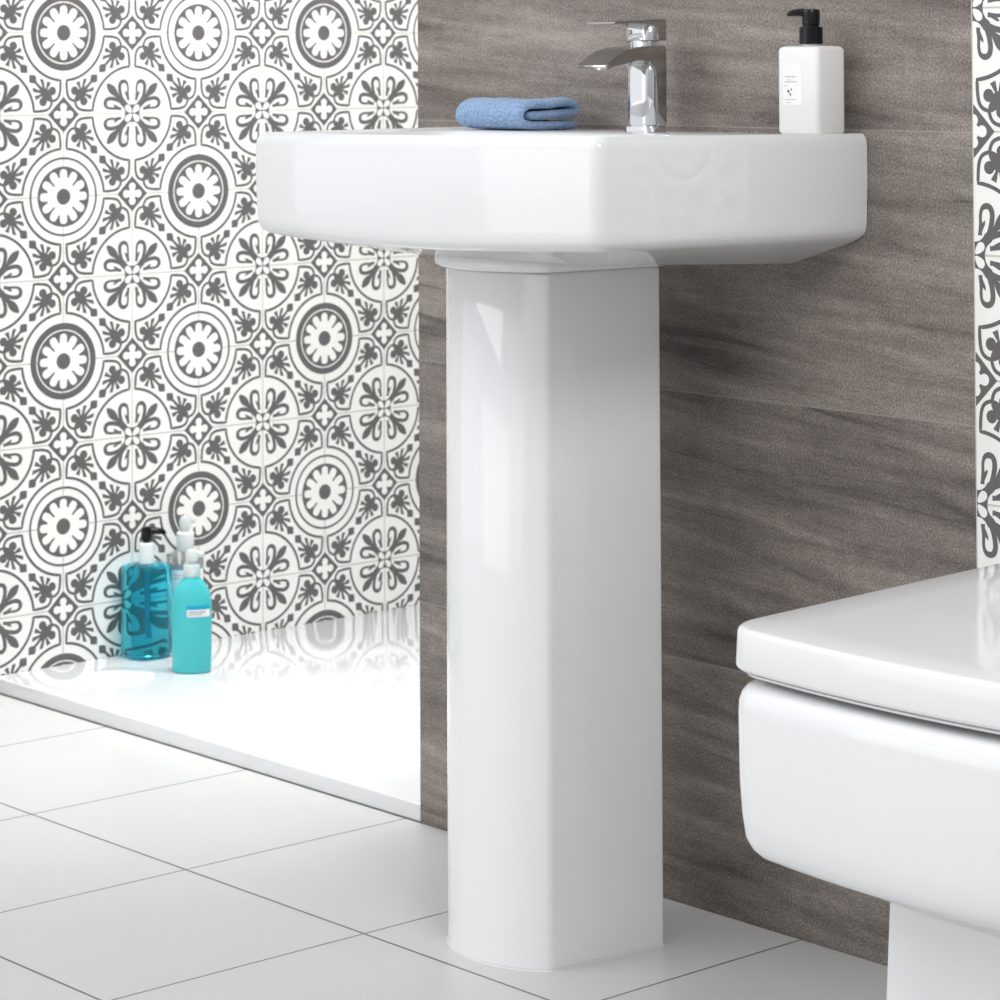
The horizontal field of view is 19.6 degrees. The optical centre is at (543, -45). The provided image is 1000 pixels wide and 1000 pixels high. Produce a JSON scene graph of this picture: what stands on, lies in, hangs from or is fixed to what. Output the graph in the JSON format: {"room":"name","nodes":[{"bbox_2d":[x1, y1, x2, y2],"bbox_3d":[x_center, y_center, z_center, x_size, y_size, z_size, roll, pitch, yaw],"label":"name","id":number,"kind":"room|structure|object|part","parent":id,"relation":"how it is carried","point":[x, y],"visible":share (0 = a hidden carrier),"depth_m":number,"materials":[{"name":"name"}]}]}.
{"room":"bathroom","nodes":[
{"label":"bathroom","id":0,"kind":"room"},
{"bbox_2d":[0,0,419,675],"bbox_3d":[-0.830,0.210,4.342,1.788,1.750,0.100,1,-3,-42],"label":"wall","id":1,"kind":"structure","parent":0,"point":[167,355],"depth_m":4.52,"materials":[{"name":"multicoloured tile"}]},
{"bbox_2d":[0,693,887,999],"bbox_3d":[-2.785,1.020,1.158,8.920,0.060,12.000,1,-3,-42],"label":"floor","id":2,"kind":"structure","parent":0,"point":[133,867],"depth_m":3.17,"materials":[{"name":"tile"}]},
{"bbox_2d":[0,605,420,821],"bbox_3d":[-0.139,1.064,4.197,0.918,0.027,0.988,1,-3,-42],"label":"shower tray","id":3,"kind":"object","parent":2,"relation":"on","point":[332,707],"visible":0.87,"depth_m":4.09,"materials":[{"name":"ceramic"}]},
{"bbox_2d":[121,526,171,659],"bbox_3d":[-0.604,0.966,4.401,0.073,0.196,0.073,1,-3,-42],"label":"bottle","id":4,"kind":"object","parent":3,"relation":"on","point":[146,583],"visible":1,"depth_m":4.37,"materials":[{"name":"teal plastic"}]},
{"bbox_2d":[167,516,203,596],"bbox_3d":[-0.552,0.964,4.453,0.056,0.203,0.056,1,-3,-42],"label":"spray bottle","id":5,"kind":"object","parent":3,"relation":"on","point":[176,559],"visible":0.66,"depth_m":4.44,"materials":[{"name":"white plastic"}]},
{"bbox_2d":[171,549,211,673],"bbox_3d":[-0.522,0.970,4.286,0.060,0.180,0.038,0,-2,2],"label":"wash bottle","id":6,"kind":"object","parent":3,"relation":"on","point":[191,609],"visible":1,"depth_m":4.27,"materials":[{"name":"plastic"}]},
{"bbox_2d":[188,611,204,615],"bbox_3d":[-0.512,0.970,4.269,0.025,0.005,0.002,0,-2,-13],"label":"print","id":7,"kind":"object","parent":6,"relation":"on","point":[190,613],"depth_m":4.27,"materials":[{"name":"grey paper"}]},
{"bbox_2d":[446,266,663,971],"bbox_3d":[-0.007,0.684,3.059,0.182,0.710,0.196,1,-3,-42],"label":"pedestal","id":8,"kind":"object","parent":2,"relation":"on","point":[555,792],"visible":0.91,"depth_m":2.99,"materials":[{"name":"white ceramic"}]},
{"bbox_2d":[256,127,866,272],"bbox_3d":[-0.002,0.257,3.070,0.415,0.146,0.555,1,-3,-42],"label":"washbasin","id":9,"kind":"object","parent":8,"relation":"on","point":[473,199],"visible":1,"depth_m":2.89,"materials":[{"name":"white ceramic"}]},
{"bbox_2d":[455,97,579,129],"bbox_3d":[-0.030,0.179,3.288,0.101,0.037,0.118,1,-3,-42],"label":"cloth","id":10,"kind":"object","parent":9,"relation":"on","point":[504,113],"visible":1,"depth_m":3.25,"materials":[{"name":"blue fabric"}]},
{"bbox_2d":[578,19,666,131],"bbox_3d":[0.087,0.131,3.154,0.096,0.123,0.046,1,-3,-42],"label":"tap","id":11,"kind":"object","parent":9,"relation":"on","point":[644,61],"visible":1,"depth_m":3.16,"materials":[{"name":"silver metal"}]},
{"bbox_3d":[0.090,0.081,3.159,0.078,0.024,0.045,1,-3,-42],"label":"lever","id":12,"kind":"part","parent":11,"relation":"part of","materials":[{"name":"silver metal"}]},
{"bbox_2d":[779,9,843,133],"bbox_3d":[0.278,0.120,3.010,0.044,0.131,0.058,1,-3,-42],"label":"soap dispenser","id":13,"kind":"object","parent":9,"relation":"on","point":[811,75],"visible":0.99,"depth_m":2.99,"materials":[{"name":"white plastic"}]},
{"bbox_2d":[784,76,796,102],"bbox_3d":[0.256,0.138,3.002,0.001,0.028,0.018,1,-3,-42],"label":"print","id":14,"kind":"object","parent":13,"relation":"attached to","point":[784,76],"depth_m":3.00},
{"bbox_2d":[736,563,999,999],"bbox_3d":[0.456,0.798,2.493,0.477,0.440,0.484,1,-3,-42],"label":"toilet","id":15,"kind":"object","parent":2,"relation":"on","point":[869,723],"visible":1,"depth_m":2.39,"materials":[{"name":"white ceramic"}]},
{"bbox_3d":[0.453,0.596,2.497,0.463,0.037,0.484,1,-3,-42],"label":"lid","id":16,"kind":"part","parent":15,"relation":"part of","materials":[{"name":"white plastic"}]},
{"bbox_3d":[0.456,0.722,2.495,0.477,0.193,0.474,1,-3,-42],"label":"bowl","id":17,"kind":"part","parent":15,"relation":"part of","materials":[{"name":"white ceramic"}]},
{"bbox_3d":[0.455,0.618,2.498,0.458,0.004,0.473,1,-3,-42],"label":"seat","id":18,"kind":"part","parent":15,"relation":"part of","materials":[{"name":"white plastic"}]},
{"bbox_2d":[418,0,976,965],"bbox_3d":[0.480,0.177,3.533,0.920,1.750,0.875,1,-3,-42],"label":"wall","id":19,"kind":"structure","parent":0,"point":[817,412],"depth_m":3.10,"materials":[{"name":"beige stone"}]},
{"bbox_2d":[971,0,977,567],"bbox_3d":[0.434,0.156,2.903,0.010,1.750,0.001,1,-3,-42],"label":"trim","id":20,"kind":"structure","parent":19,"relation":"attached to","point":[971,0],"depth_m":2.89,"materials":[{"name":"tile"}]},
{"bbox_2d":[972,0,999,567],"bbox_3d":[1.115,0.150,2.826,0.920,1.750,1.024,1,-3,-42],"label":"wall","id":21,"kind":"structure","parent":0,"point":[985,13],"depth_m":2.88,"materials":[{"name":"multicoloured tile"}]}
]}

